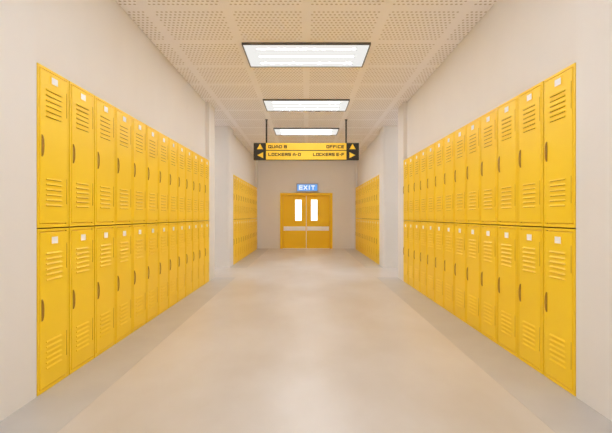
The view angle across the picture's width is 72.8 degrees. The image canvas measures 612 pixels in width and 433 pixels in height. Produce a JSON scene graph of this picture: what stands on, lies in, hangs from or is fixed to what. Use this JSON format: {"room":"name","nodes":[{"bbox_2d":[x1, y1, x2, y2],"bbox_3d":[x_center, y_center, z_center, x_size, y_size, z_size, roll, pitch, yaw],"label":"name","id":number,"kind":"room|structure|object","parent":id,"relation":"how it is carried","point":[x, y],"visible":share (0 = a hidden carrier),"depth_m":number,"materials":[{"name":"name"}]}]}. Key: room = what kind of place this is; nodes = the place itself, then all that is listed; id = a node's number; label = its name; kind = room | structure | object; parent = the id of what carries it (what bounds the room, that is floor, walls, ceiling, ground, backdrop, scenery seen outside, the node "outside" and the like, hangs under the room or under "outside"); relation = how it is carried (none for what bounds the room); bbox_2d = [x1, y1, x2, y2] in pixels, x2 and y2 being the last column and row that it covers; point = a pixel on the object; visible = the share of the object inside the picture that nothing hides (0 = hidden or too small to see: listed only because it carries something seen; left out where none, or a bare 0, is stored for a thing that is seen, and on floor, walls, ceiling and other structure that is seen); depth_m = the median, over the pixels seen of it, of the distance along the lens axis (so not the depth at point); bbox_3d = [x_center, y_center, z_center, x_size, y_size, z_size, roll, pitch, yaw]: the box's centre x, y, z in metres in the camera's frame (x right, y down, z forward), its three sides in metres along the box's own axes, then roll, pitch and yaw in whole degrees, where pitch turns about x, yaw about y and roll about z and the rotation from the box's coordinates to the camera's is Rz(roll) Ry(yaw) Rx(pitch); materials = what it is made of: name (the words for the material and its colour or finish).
{"room":"school corridor","nodes":[
{"label":"school corridor","id":0,"kind":"room"},
{"bbox_2d":[0,0,214,420],"bbox_3d":[-3.567,-0.485,2.140,3.267,3.570,13.280,0,0,0],"label":"wall","id":1,"kind":"structure","parent":0,"point":[95,45],"depth_m":2.97,"materials":[{"name":"paint"}]},
{"bbox_2d":[215,126,257,267],"bbox_3d":[-3.567,-0.485,13.500,3.267,3.570,6.120,0,0,0],"label":"wall","id":2,"kind":"structure","parent":0,"point":[232,157],"depth_m":10.44,"materials":[{"name":"paint"}]},
{"bbox_2d":[0,249,611,432],"bbox_3d":[0.000,1.399,6.030,10.800,0.201,27.060,0,0,0],"label":"floor","id":3,"kind":"structure","parent":0,"point":[300,340],"depth_m":3.49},
{"bbox_2d":[37,228,68,395],"bbox_3d":[-2.094,0.697,3.181,0.359,1.203,0.392,0,0,0],"label":"locker","id":4,"kind":"object","parent":3,"relation":"on","point":[52,243],"visible":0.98,"depth_m":3.14,"materials":[{"name":"yellow metal"}]},
{"bbox_2d":[37,62,68,227],"bbox_3d":[-2.094,-0.509,3.181,0.359,1.191,0.392,0,0,0],"label":"locker","id":5,"kind":"object","parent":4,"relation":"on","point":[52,88],"visible":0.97,"depth_m":3.14,"materials":[{"name":"yellow metal"}]},
{"bbox_2d":[48,226,93,374],"bbox_3d":[-2.094,0.697,3.588,0.359,1.203,0.392,0,0,0],"label":"locker","id":6,"kind":"object","parent":3,"relation":"on","point":[81,239],"visible":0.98,"depth_m":3.56,"materials":[{"name":"yellow metal"}]},
{"bbox_2d":[69,81,93,226],"bbox_3d":[-2.094,-0.509,3.588,0.359,1.191,0.392,0,0,0],"label":"locker","id":7,"kind":"object","parent":6,"relation":"on","point":[81,101],"visible":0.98,"depth_m":3.56,"materials":[{"name":"yellow metal"}]},
{"bbox_2d":[70,225,114,357],"bbox_3d":[-2.094,0.697,3.994,0.359,1.203,0.392,0,0,0],"label":"locker","id":8,"kind":"object","parent":3,"relation":"on","point":[104,236],"visible":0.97,"depth_m":3.96,"materials":[{"name":"yellow metal"}]},
{"bbox_2d":[91,95,114,224],"bbox_3d":[-2.094,-0.509,3.994,0.359,1.191,0.392,0,0,0],"label":"locker","id":9,"kind":"object","parent":8,"relation":"on","point":[104,112],"visible":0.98,"depth_m":3.97,"materials":[{"name":"yellow metal"}]},
{"bbox_2d":[93,225,131,343],"bbox_3d":[-2.094,0.697,4.400,0.359,1.203,0.392,0,0,0],"label":"locker","id":10,"kind":"object","parent":3,"relation":"on","point":[123,233],"visible":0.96,"depth_m":4.38,"materials":[{"name":"yellow metal"}]},
{"bbox_2d":[115,107,131,223],"bbox_3d":[-2.094,-0.509,4.400,0.359,1.191,0.392,0,0,0],"label":"locker","id":11,"kind":"object","parent":10,"relation":"on","point":[123,121],"visible":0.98,"depth_m":4.38,"materials":[{"name":"yellow metal"}]},
{"bbox_2d":[115,224,145,332],"bbox_3d":[-2.094,0.697,4.807,0.359,1.203,0.392,0,0,0],"label":"locker","id":12,"kind":"object","parent":3,"relation":"on","point":[138,230],"visible":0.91,"depth_m":4.77,"materials":[{"name":"yellow metal"}]},
{"bbox_2d":[132,117,145,223],"bbox_3d":[-2.094,-0.509,4.807,0.359,1.191,0.392,0,0,0],"label":"locker","id":13,"kind":"object","parent":12,"relation":"on","point":[138,127],"visible":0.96,"depth_m":4.77,"materials":[{"name":"yellow metal"}]},
{"bbox_2d":[146,223,157,322],"bbox_3d":[-2.094,0.697,5.213,0.359,1.203,0.392,0,0,0],"label":"locker","id":14,"kind":"object","parent":3,"relation":"on","point":[151,229],"visible":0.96,"depth_m":5.17,"materials":[{"name":"yellow metal"}]},
{"bbox_2d":[146,125,157,222],"bbox_3d":[-2.094,-0.509,5.213,0.359,1.191,0.392,0,0,0],"label":"locker","id":15,"kind":"object","parent":14,"relation":"on","point":[151,134],"visible":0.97,"depth_m":5.17,"materials":[{"name":"yellow metal"}]},
{"bbox_2d":[138,223,167,314],"bbox_3d":[-2.094,0.697,5.620,0.359,1.203,0.392,0,0,0],"label":"locker","id":16,"kind":"object","parent":3,"relation":"on","point":[162,227],"visible":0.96,"depth_m":5.57,"materials":[{"name":"yellow metal"}]},
{"bbox_2d":[156,132,167,222],"bbox_3d":[-2.094,-0.509,5.620,0.359,1.191,0.392,0,0,0],"label":"locker","id":17,"kind":"object","parent":16,"relation":"on","point":[162,139],"visible":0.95,"depth_m":5.57,"materials":[{"name":"yellow metal"}]},
{"bbox_2d":[166,222,176,307],"bbox_3d":[-2.094,0.697,6.026,0.359,1.203,0.392,0,0,0],"label":"locker","id":18,"kind":"object","parent":3,"relation":"on","point":[172,227],"visible":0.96,"depth_m":5.99,"materials":[{"name":"yellow metal"}]},
{"bbox_2d":[168,137,176,221],"bbox_3d":[-2.094,-0.509,6.026,0.359,1.191,0.392,0,0,0],"label":"locker","id":19,"kind":"object","parent":18,"relation":"on","point":[172,145],"visible":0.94,"depth_m":5.99,"materials":[{"name":"yellow metal"}]},
{"bbox_2d":[160,222,184,301],"bbox_3d":[-2.094,0.697,6.432,0.359,1.203,0.392,0,0,0],"label":"locker","id":20,"kind":"object","parent":3,"relation":"on","point":[180,225],"visible":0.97,"depth_m":6.37,"materials":[{"name":"yellow metal"}]},
{"bbox_2d":[177,143,184,221],"bbox_3d":[-2.094,-0.509,6.432,0.359,1.191,0.392,0,0,0],"label":"locker","id":21,"kind":"object","parent":20,"relation":"on","point":[180,148],"visible":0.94,"depth_m":6.37,"materials":[{"name":"yellow metal"}]},
{"bbox_2d":[185,222,191,296],"bbox_3d":[-2.094,0.697,6.839,0.359,1.203,0.392,0,0,0],"label":"locker","id":22,"kind":"object","parent":3,"relation":"on","point":[188,225],"visible":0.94,"depth_m":6.80,"materials":[{"name":"yellow metal"}]},
{"bbox_2d":[185,147,191,220],"bbox_3d":[-2.094,-0.509,6.839,0.359,1.191,0.392,0,0,0],"label":"locker","id":23,"kind":"object","parent":22,"relation":"on","point":[188,153],"visible":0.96,"depth_m":6.80,"materials":[{"name":"yellow metal"}]},
{"bbox_2d":[183,221,203,287],"bbox_3d":[-2.094,0.697,7.652,0.359,1.203,0.392,0,0,0],"label":"locker","id":24,"kind":"object","parent":3,"relation":"on","point":[200,223],"visible":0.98,"depth_m":7.57,"materials":[{"name":"yellow metal"}]},
{"bbox_2d":[198,155,203,220],"bbox_3d":[-2.094,-0.509,7.652,0.359,1.191,0.392,0,0,0],"label":"locker","id":25,"kind":"object","parent":24,"relation":"on","point":[200,158],"visible":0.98,"depth_m":7.58,"materials":[{"name":"yellow metal"}]},
{"bbox_2d":[192,221,197,291],"bbox_3d":[-2.094,0.697,7.245,0.359,1.203,0.392,0,0,0],"label":"locker","id":26,"kind":"object","parent":3,"relation":"on","point":[194,224],"visible":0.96,"depth_m":7.17,"materials":[{"name":"yellow metal"}]},
{"bbox_2d":[192,151,197,220],"bbox_3d":[-2.094,-0.509,7.245,0.359,1.191,0.392,0,0,0],"label":"locker","id":27,"kind":"object","parent":26,"relation":"on","point":[194,155],"visible":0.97,"depth_m":7.17,"materials":[{"name":"yellow metal"}]},
{"bbox_2d":[204,221,208,283],"bbox_3d":[-2.094,0.697,8.058,0.359,1.203,0.392,0,0,0],"label":"locker","id":28,"kind":"object","parent":3,"relation":"on","point":[206,223],"visible":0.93,"depth_m":8.02,"materials":[{"name":"yellow metal"}]},
{"bbox_2d":[204,158,208,220],"bbox_3d":[-2.094,-0.509,8.058,0.359,1.191,0.392,0,0,0],"label":"locker","id":29,"kind":"object","parent":28,"relation":"on","point":[206,162],"visible":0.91,"depth_m":8.02,"materials":[{"name":"yellow metal"}]},
{"bbox_2d":[233,219,235,264],"bbox_3d":[-2.094,0.697,11.193,0.359,1.203,0.392,0,0,0],"label":"locker","id":30,"kind":"object","parent":3,"relation":"on","point":[234,221],"visible":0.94,"depth_m":11.15,"materials":[{"name":"yellow metal"}]},
{"bbox_2d":[233,174,235,218],"bbox_3d":[-2.094,-0.509,11.193,0.359,1.191,0.392,0,0,0],"label":"locker","id":31,"kind":"object","parent":30,"relation":"on","point":[234,176],"visible":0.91,"depth_m":11.15,"materials":[{"name":"yellow metal"}]},
{"bbox_2d":[233,219,240,261],"bbox_3d":[-2.094,0.697,12.006,0.359,1.203,0.392,0,0,0],"label":"locker","id":32,"kind":"object","parent":3,"relation":"on","point":[239,220],"visible":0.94,"depth_m":11.99,"materials":[{"name":"yellow metal"}]},
{"bbox_2d":[238,177,240,218],"bbox_3d":[-2.094,-0.509,12.006,0.359,1.191,0.392,0,0,0],"label":"locker","id":33,"kind":"object","parent":32,"relation":"on","point":[239,179],"visible":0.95,"depth_m":11.99,"materials":[{"name":"yellow metal"}]},
{"bbox_2d":[236,219,237,262],"bbox_3d":[-2.094,0.697,11.600,0.359,1.203,0.392,0,0,0],"label":"locker","id":34,"kind":"object","parent":3,"relation":"on","point":[236,219],"visible":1,"depth_m":11.49,"materials":[{"name":"yellow metal"}]},
{"bbox_2d":[236,176,237,218],"bbox_3d":[-2.094,-0.509,11.600,0.359,1.191,0.392,0,0,0],"label":"locker","id":35,"kind":"object","parent":34,"relation":"on","point":[236,176],"visible":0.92,"depth_m":11.49,"materials":[{"name":"yellow metal"}]},
{"bbox_2d":[241,219,242,258],"bbox_3d":[-2.094,0.697,12.412,0.359,1.203,0.392,0,0,0],"label":"locker","id":36,"kind":"object","parent":3,"relation":"on","point":[241,219],"visible":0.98,"depth_m":12.46,"materials":[{"name":"yellow metal"}]},
{"bbox_2d":[241,179,242,218],"bbox_3d":[-2.094,-0.509,12.412,0.359,1.191,0.392,0,0,0],"label":"locker","id":37,"kind":"object","parent":36,"relation":"on","point":[241,179],"visible":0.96,"depth_m":12.38,"materials":[{"name":"yellow metal"}]},
{"bbox_2d":[243,219,244,257],"bbox_3d":[-2.094,0.697,12.819,0.359,1.203,0.392,0,0,0],"label":"locker","id":38,"kind":"object","parent":3,"relation":"on","point":[243,219],"visible":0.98,"depth_m":12.77,"materials":[{"name":"yellow metal"}]},
{"bbox_2d":[243,180,244,218],"bbox_3d":[-2.094,-0.509,12.819,0.359,1.191,0.392,0,0,0],"label":"locker","id":39,"kind":"object","parent":38,"relation":"on","point":[243,180],"visible":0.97,"depth_m":12.77,"materials":[{"name":"yellow metal"}]},
{"bbox_2d":[245,219,246,256],"bbox_3d":[-2.094,0.697,13.225,0.359,1.203,0.392,0,0,0],"label":"locker","id":40,"kind":"object","parent":3,"relation":"on","point":[245,219],"visible":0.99,"depth_m":13.19,"materials":[{"name":"yellow metal"}]},
{"bbox_2d":[245,181,246,218],"bbox_3d":[-2.094,-0.509,13.225,0.359,1.191,0.392,0,0,0],"label":"locker","id":41,"kind":"object","parent":40,"relation":"on","point":[245,181],"visible":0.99,"depth_m":13.19,"materials":[{"name":"yellow metal"}]},
{"bbox_2d":[248,219,249,254],"bbox_3d":[-2.094,0.697,14.038,0.359,1.203,0.392,0,0,0],"label":"locker","id":42,"kind":"object","parent":3,"relation":"on","point":[248,219],"visible":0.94,"depth_m":13.96,"materials":[{"name":"yellow metal"}]},
{"bbox_2d":[248,183,249,218],"bbox_3d":[-2.094,-0.509,14.038,0.359,1.191,0.392,0,0,0],"label":"locker","id":43,"kind":"object","parent":42,"relation":"on","point":[248,183],"visible":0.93,"depth_m":13.88,"materials":[{"name":"yellow metal"}]},
{"bbox_2d":[249,219,251,252],"bbox_3d":[-2.094,0.697,14.444,0.359,1.203,0.392,0,0,0],"label":"locker","id":44,"kind":"object","parent":3,"relation":"on","point":[249,219],"visible":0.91,"depth_m":14.37,"materials":[{"name":"yellow metal"}]},
{"bbox_2d":[250,184,251,217],"bbox_3d":[-2.094,-0.509,14.444,0.359,1.191,0.392,0,0,0],"label":"locker","id":45,"kind":"object","parent":44,"relation":"on","point":[250,184],"visible":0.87,"depth_m":14.38,"materials":[{"name":"yellow metal"}]},
{"bbox_2d":[254,219,255,250],"bbox_3d":[-2.094,0.697,15.664,0.359,1.203,0.392,0,0,0],"label":"locker","id":46,"kind":"object","parent":3,"relation":"on","point":[254,219],"visible":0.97,"depth_m":15.49,"materials":[{"name":"yellow metal"}]},
{"bbox_2d":[254,186,255,217],"bbox_3d":[-2.094,-0.509,15.664,0.359,1.191,0.392,0,0,0],"label":"locker","id":47,"kind":"object","parent":46,"relation":"on","point":[254,186],"visible":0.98,"depth_m":15.49,"materials":[{"name":"yellow metal"}]},
{"bbox_2d":[283,248,329,248],"bbox_3d":[0.000,1.295,16.645,1.870,0.010,0.230,0,0,0],"label":"threshold","id":48,"kind":"object","parent":3,"relation":"on","point":[283,248],"visible":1,"depth_m":16.53,"materials":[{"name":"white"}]},
{"bbox_2d":[358,219,359,251],"bbox_3d":[2.094,0.697,15.257,0.359,1.203,0.392,0,0,0],"label":"locker","id":49,"kind":"object","parent":3,"relation":"on","point":[358,219],"visible":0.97,"depth_m":15.29,"materials":[{"name":"yellow metal"}]},
{"bbox_2d":[358,186,359,217],"bbox_3d":[2.094,-0.509,15.257,0.359,1.191,0.392,0,0,0],"label":"locker","id":50,"kind":"object","parent":49,"relation":"on","point":[358,186],"visible":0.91,"depth_m":15.31,"materials":[{"name":"yellow metal"}]},
{"bbox_2d":[361,219,362,253],"bbox_3d":[2.094,0.697,14.444,0.359,1.203,0.392,0,0,0],"label":"locker","id":51,"kind":"object","parent":3,"relation":"on","point":[361,219],"visible":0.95,"depth_m":14.46,"materials":[{"name":"yellow metal"}]},
{"bbox_2d":[361,184,362,218],"bbox_3d":[2.094,-0.509,14.444,0.359,1.191,0.392,0,0,0],"label":"locker","id":52,"kind":"object","parent":51,"relation":"on","point":[361,184],"visible":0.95,"depth_m":14.46,"materials":[{"name":"yellow metal"}]},
{"bbox_2d":[362,219,363,253],"bbox_3d":[2.094,0.697,14.038,0.359,1.203,0.392,0,0,0],"label":"locker","id":53,"kind":"object","parent":3,"relation":"on","point":[363,219],"visible":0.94,"depth_m":14.00,"materials":[{"name":"yellow metal"}]},
{"bbox_2d":[362,183,363,218],"bbox_3d":[2.094,-0.509,14.038,0.359,1.191,0.392,0,0,0],"label":"locker","id":54,"kind":"object","parent":53,"relation":"on","point":[363,183],"visible":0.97,"depth_m":14.00,"materials":[{"name":"yellow metal"}]},
{"bbox_2d":[364,219,365,255],"bbox_3d":[2.094,0.697,13.632,0.359,1.203,0.392,0,0,0],"label":"locker","id":55,"kind":"object","parent":3,"relation":"on","point":[364,219],"visible":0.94,"depth_m":13.55,"materials":[{"name":"yellow metal"}]},
{"bbox_2d":[364,182,365,218],"bbox_3d":[2.094,-0.509,13.632,0.359,1.191,0.392,0,0,0],"label":"locker","id":56,"kind":"object","parent":55,"relation":"on","point":[365,182],"visible":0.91,"depth_m":13.55,"materials":[{"name":"yellow metal"}]},
{"bbox_2d":[366,219,367,256],"bbox_3d":[2.094,0.697,13.225,0.359,1.203,0.392,0,0,0],"label":"locker","id":57,"kind":"object","parent":3,"relation":"on","point":[366,219],"visible":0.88,"depth_m":13.11,"materials":[{"name":"yellow metal"}]},
{"bbox_2d":[366,181,367,218],"bbox_3d":[2.094,-0.509,13.225,0.359,1.191,0.392,0,0,0],"label":"locker","id":58,"kind":"object","parent":57,"relation":"on","point":[367,181],"visible":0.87,"depth_m":13.11,"materials":[{"name":"yellow metal"}]},
{"bbox_2d":[368,219,369,257],"bbox_3d":[2.094,0.697,12.819,0.359,1.203,0.392,0,0,0],"label":"locker","id":59,"kind":"object","parent":3,"relation":"on","point":[368,219],"visible":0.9,"depth_m":12.78,"materials":[{"name":"yellow metal"}]},
{"bbox_2d":[368,180,369,218],"bbox_3d":[2.094,-0.509,12.819,0.359,1.191,0.392,0,0,0],"label":"locker","id":60,"kind":"object","parent":59,"relation":"on","point":[368,180],"visible":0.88,"depth_m":12.76,"materials":[{"name":"yellow metal"}]},
{"bbox_2d":[370,219,371,259],"bbox_3d":[2.094,0.697,12.412,0.359,1.203,0.392,0,0,0],"label":"locker","id":61,"kind":"object","parent":3,"relation":"on","point":[370,219],"visible":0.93,"depth_m":12.30,"materials":[{"name":"yellow metal"}]},
{"bbox_2d":[370,179,371,218],"bbox_3d":[2.094,-0.509,12.412,0.359,1.191,0.392,0,0,0],"label":"locker","id":62,"kind":"object","parent":61,"relation":"on","point":[370,179],"visible":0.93,"depth_m":12.38,"materials":[{"name":"yellow metal"}]},
{"bbox_2d":[374,219,376,262],"bbox_3d":[2.094,0.697,11.600,0.359,1.203,0.392,0,0,0],"label":"locker","id":63,"kind":"object","parent":3,"relation":"on","point":[375,220],"visible":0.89,"depth_m":11.58,"materials":[{"name":"yellow metal"}]},
{"bbox_2d":[374,176,376,218],"bbox_3d":[2.094,-0.509,11.600,0.359,1.191,0.392,0,0,0],"label":"locker","id":64,"kind":"object","parent":63,"relation":"on","point":[375,177],"visible":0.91,"depth_m":11.58,"materials":[{"name":"yellow metal"}]},
{"bbox_2d":[372,219,378,260],"bbox_3d":[2.094,0.697,12.006,0.359,1.203,0.392,0,0,0],"label":"locker","id":65,"kind":"object","parent":3,"relation":"on","point":[372,219],"visible":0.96,"depth_m":11.94,"materials":[{"name":"yellow metal"}]},
{"bbox_2d":[372,178,373,218],"bbox_3d":[2.094,-0.509,12.006,0.359,1.191,0.392,0,0,0],"label":"locker","id":66,"kind":"object","parent":65,"relation":"on","point":[372,178],"visible":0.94,"depth_m":12.00,"materials":[{"name":"yellow metal"}]},
{"bbox_2d":[376,219,378,263],"bbox_3d":[2.094,0.697,11.193,0.359,1.203,0.392,0,0,0],"label":"locker","id":67,"kind":"object","parent":3,"relation":"on","point":[377,239],"visible":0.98,"depth_m":11.22,"materials":[{"name":"yellow metal"}]},
{"bbox_2d":[376,175,378,218],"bbox_3d":[2.094,-0.509,11.193,0.359,1.191,0.392,0,0,0],"label":"locker","id":68,"kind":"object","parent":67,"relation":"on","point":[377,195],"visible":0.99,"depth_m":11.22,"materials":[{"name":"yellow metal"}]},
{"bbox_2d":[403,221,408,284],"bbox_3d":[2.094,0.697,8.058,0.359,1.203,0.392,0,0,0],"label":"locker","id":69,"kind":"object","parent":3,"relation":"on","point":[406,223],"visible":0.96,"depth_m":7.99,"materials":[{"name":"yellow metal"}]},
{"bbox_2d":[403,158,408,220],"bbox_3d":[2.094,-0.509,8.058,0.359,1.191,0.392,0,0,0],"label":"locker","id":70,"kind":"object","parent":69,"relation":"on","point":[406,161],"visible":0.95,"depth_m":7.99,"materials":[{"name":"yellow metal"}]},
{"bbox_2d":[414,221,419,291],"bbox_3d":[2.094,0.697,7.245,0.359,1.203,0.392,0,0,0],"label":"locker","id":71,"kind":"object","parent":3,"relation":"on","point":[416,223],"visible":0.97,"depth_m":7.21,"materials":[{"name":"yellow metal"}]},
{"bbox_2d":[414,151,421,220],"bbox_3d":[2.094,-0.509,7.245,0.359,1.191,0.392,0,0,0],"label":"locker","id":72,"kind":"object","parent":71,"relation":"on","point":[417,155],"visible":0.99,"depth_m":7.21,"materials":[{"name":"yellow metal"}]},
{"bbox_2d":[408,221,429,287],"bbox_3d":[2.094,0.697,7.652,0.359,1.203,0.392,0,0,0],"label":"locker","id":73,"kind":"object","parent":3,"relation":"on","point":[411,223],"visible":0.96,"depth_m":7.61,"materials":[{"name":"yellow metal"}]},
{"bbox_2d":[408,155,413,220],"bbox_3d":[2.094,-0.509,7.652,0.359,1.191,0.392,0,0,0],"label":"locker","id":74,"kind":"object","parent":73,"relation":"on","point":[411,159],"visible":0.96,"depth_m":7.61,"materials":[{"name":"yellow metal"}]},
{"bbox_2d":[420,222,428,296],"bbox_3d":[2.094,0.697,6.839,0.359,1.203,0.392,0,0,0],"label":"locker","id":75,"kind":"object","parent":3,"relation":"on","point":[423,225],"visible":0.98,"depth_m":6.83,"materials":[{"name":"yellow metal"}]},
{"bbox_2d":[420,147,428,220],"bbox_3d":[2.094,-0.509,6.839,0.359,1.191,0.392,0,0,0],"label":"locker","id":76,"kind":"object","parent":75,"relation":"on","point":[423,153],"visible":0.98,"depth_m":6.83,"materials":[{"name":"yellow metal"}]},
{"bbox_2d":[435,222,443,307],"bbox_3d":[2.094,0.697,6.026,0.359,1.203,0.392,0,0,0],"label":"locker","id":77,"kind":"object","parent":3,"relation":"on","point":[439,227],"visible":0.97,"depth_m":6.01,"materials":[{"name":"yellow metal"}]},
{"bbox_2d":[435,138,443,221],"bbox_3d":[2.094,-0.509,6.026,0.359,1.191,0.392,0,0,0],"label":"locker","id":78,"kind":"object","parent":77,"relation":"on","point":[439,145],"visible":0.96,"depth_m":6.01,"materials":[{"name":"yellow metal"}]},
{"bbox_2d":[427,222,451,301],"bbox_3d":[2.094,0.697,6.432,0.359,1.203,0.392,0,0,0],"label":"locker","id":79,"kind":"object","parent":3,"relation":"on","point":[431,226],"visible":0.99,"depth_m":6.40,"materials":[{"name":"yellow metal"}]},
{"bbox_2d":[427,143,434,221],"bbox_3d":[2.094,-0.509,6.432,0.359,1.191,0.392,0,0,0],"label":"locker","id":80,"kind":"object","parent":79,"relation":"on","point":[430,149],"visible":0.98,"depth_m":6.40,"materials":[{"name":"yellow metal"}]},
{"bbox_2d":[444,223,474,314],"bbox_3d":[2.094,0.697,5.620,0.359,1.203,0.392,0,0,0],"label":"locker","id":81,"kind":"object","parent":3,"relation":"on","point":[449,228],"visible":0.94,"depth_m":5.59,"materials":[{"name":"yellow metal"}]},
{"bbox_2d":[444,131,456,222],"bbox_3d":[2.094,-0.509,5.620,0.359,1.191,0.392,0,0,0],"label":"locker","id":82,"kind":"object","parent":81,"relation":"on","point":[449,140],"visible":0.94,"depth_m":5.59,"materials":[{"name":"yellow metal"}]},
{"bbox_2d":[454,223,466,322],"bbox_3d":[2.094,0.697,5.213,0.359,1.203,0.392,0,0,0],"label":"locker","id":83,"kind":"object","parent":3,"relation":"on","point":[460,268],"visible":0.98,"depth_m":5.17,"materials":[{"name":"yellow metal"}]},
{"bbox_2d":[454,125,466,222],"bbox_3d":[2.094,-0.509,5.213,0.359,1.191,0.392,0,0,0],"label":"locker","id":84,"kind":"object","parent":83,"relation":"on","point":[460,177],"visible":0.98,"depth_m":5.17,"materials":[{"name":"yellow metal"}]},
{"bbox_2d":[466,224,497,332],"bbox_3d":[2.094,0.697,4.807,0.359,1.203,0.392,0,0,0],"label":"locker","id":85,"kind":"object","parent":3,"relation":"on","point":[473,273],"visible":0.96,"depth_m":4.77,"materials":[{"name":"yellow metal"}]},
{"bbox_2d":[466,117,480,223],"bbox_3d":[2.094,-0.509,4.807,0.359,1.191,0.392,0,0,0],"label":"locker","id":86,"kind":"object","parent":85,"relation":"on","point":[473,172],"visible":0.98,"depth_m":4.76,"materials":[{"name":"yellow metal"}]},
{"bbox_2d":[481,225,519,343],"bbox_3d":[2.094,0.697,4.400,0.359,1.203,0.392,0,0,0],"label":"locker","id":87,"kind":"object","parent":3,"relation":"on","point":[489,233],"visible":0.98,"depth_m":4.37,"materials":[{"name":"yellow metal"}]},
{"bbox_2d":[481,107,497,223],"bbox_3d":[2.094,-0.509,4.400,0.359,1.191,0.392,0,0,0],"label":"locker","id":88,"kind":"object","parent":87,"relation":"on","point":[489,121],"visible":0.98,"depth_m":4.37,"materials":[{"name":"yellow metal"}]},
{"bbox_2d":[498,225,541,357],"bbox_3d":[2.094,0.697,3.994,0.359,1.203,0.392,0,0,0],"label":"locker","id":89,"kind":"object","parent":3,"relation":"on","point":[507,235],"visible":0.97,"depth_m":3.96,"materials":[{"name":"yellow metal"}]},
{"bbox_2d":[498,95,521,224],"bbox_3d":[2.094,-0.509,3.994,0.359,1.191,0.392,0,0,0],"label":"locker","id":90,"kind":"object","parent":89,"relation":"on","point":[508,111],"visible":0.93,"depth_m":3.96,"materials":[{"name":"yellow metal"}]},
{"bbox_2d":[518,226,564,374],"bbox_3d":[2.094,0.697,3.588,0.359,1.203,0.392,0,0,0],"label":"locker","id":91,"kind":"object","parent":3,"relation":"on","point":[530,239],"visible":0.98,"depth_m":3.56,"materials":[{"name":"yellow metal"}]},
{"bbox_2d":[518,81,543,226],"bbox_3d":[2.094,-0.509,3.588,0.359,1.191,0.392,0,0,0],"label":"locker","id":92,"kind":"object","parent":91,"relation":"on","point":[531,101],"visible":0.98,"depth_m":3.56,"materials":[{"name":"yellow metal"}]},
{"bbox_2d":[544,228,575,395],"bbox_3d":[2.094,0.697,3.181,0.359,1.203,0.392,0,0,0],"label":"locker","id":93,"kind":"object","parent":3,"relation":"on","point":[559,243],"visible":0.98,"depth_m":3.15,"materials":[{"name":"yellow metal"}]},
{"bbox_2d":[544,62,575,227],"bbox_3d":[2.094,-0.509,3.181,0.359,1.191,0.392,0,0,0],"label":"locker","id":94,"kind":"object","parent":93,"relation":"on","point":[560,88],"visible":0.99,"depth_m":3.15,"materials":[{"name":"yellow metal"}]},
{"bbox_2d":[115,0,496,155],"bbox_3d":[0.000,-2.370,6.030,10.800,0.200,21.660,0,0,0],"label":"ceiling","id":95,"kind":"structure","parent":0,"point":[202,39],"depth_m":5.73,"materials":[{"name":"beige tile"}]},
{"bbox_2d":[273,128,338,134],"bbox_3d":[0.000,-2.253,11.089,1.690,0.031,0.828,0,0,0],"label":"recessed light","id":96,"kind":"object","parent":95,"relation":"in","point":[278,131],"visible":1,"depth_m":11.03,"materials":[{"name":"grey plastic"}]},
{"bbox_2d":[242,42,370,66],"bbox_3d":[0.000,-2.253,5.836,1.690,0.031,0.828,0,0,0],"label":"recessed light","id":97,"kind":"object","parent":95,"relation":"in","point":[258,54],"visible":1,"depth_m":5.77,"materials":[{"name":"grey plastic"}]},
{"bbox_2d":[254,119,358,159],"bbox_3d":[0.000,-1.792,9.768,2.470,0.954,0.103,0,0,0],"label":"hanging sign","id":98,"kind":"object","parent":95,"relation":"hanging from","point":[262,151],"visible":1,"depth_m":9.72,"materials":[{"name":"yellow"}]},
{"bbox_2d":[263,99,349,110],"bbox_3d":[0.000,-2.253,8.463,1.690,0.031,0.828,0,0,0],"label":"recessed light","id":99,"kind":"object","parent":95,"relation":"in","point":[270,104],"visible":1,"depth_m":8.36,"materials":[{"name":"grey plastic"}]},
{"bbox_2d":[258,160,354,248],"bbox_3d":[0.000,-0.485,16.670,5.066,3.570,0.220,0,0,0],"label":"wall","id":100,"kind":"structure","parent":0,"point":[275,177],"depth_m":16.56,"materials":[{"name":"paint"}]},
{"bbox_2d":[283,196,306,247],"bbox_3d":[-0.451,0.242,16.637,0.961,2.092,0.068,0,0,0],"label":"door","id":101,"kind":"structure","parent":100,"relation":"in","point":[294,232],"depth_m":16.62,"materials":[{"name":"orange paint"}]},
{"bbox_2d":[280,193,332,248],"bbox_3d":[0.000,0.190,16.622,2.090,2.220,0.195,0,0,0],"label":"door frame","id":102,"kind":"structure","parent":100,"relation":"attached to","point":[281,194],"depth_m":16.52,"materials":[{"name":"orange paint"}]},
{"bbox_2d":[296,183,317,191],"bbox_3d":[0.040,-1.127,16.503,0.870,0.345,0.112,0,0,0],"label":"exit sign","id":103,"kind":"object","parent":100,"relation":"attached to","point":[300,187],"visible":1,"depth_m":16.45,"materials":[{"name":"blue plastic"}]},
{"bbox_2d":[307,196,329,247],"bbox_3d":[0.468,0.242,16.634,0.927,2.092,0.062,0,0,0],"label":"door","id":104,"kind":"structure","parent":100,"relation":"in","point":[318,232],"depth_m":16.62,"materials":[{"name":"orange paint"}]},
{"bbox_2d":[355,126,397,267],"bbox_3d":[3.567,-0.485,13.500,3.267,3.570,6.120,0,0,0],"label":"wall","id":105,"kind":"structure","parent":0,"point":[380,158],"depth_m":10.44,"materials":[{"name":"paint"}]},
{"bbox_2d":[398,0,611,420],"bbox_3d":[3.567,-0.485,2.140,3.267,3.570,13.280,0,0,0],"label":"wall","id":106,"kind":"structure","parent":0,"point":[517,45],"depth_m":3.13,"materials":[{"name":"paint"}]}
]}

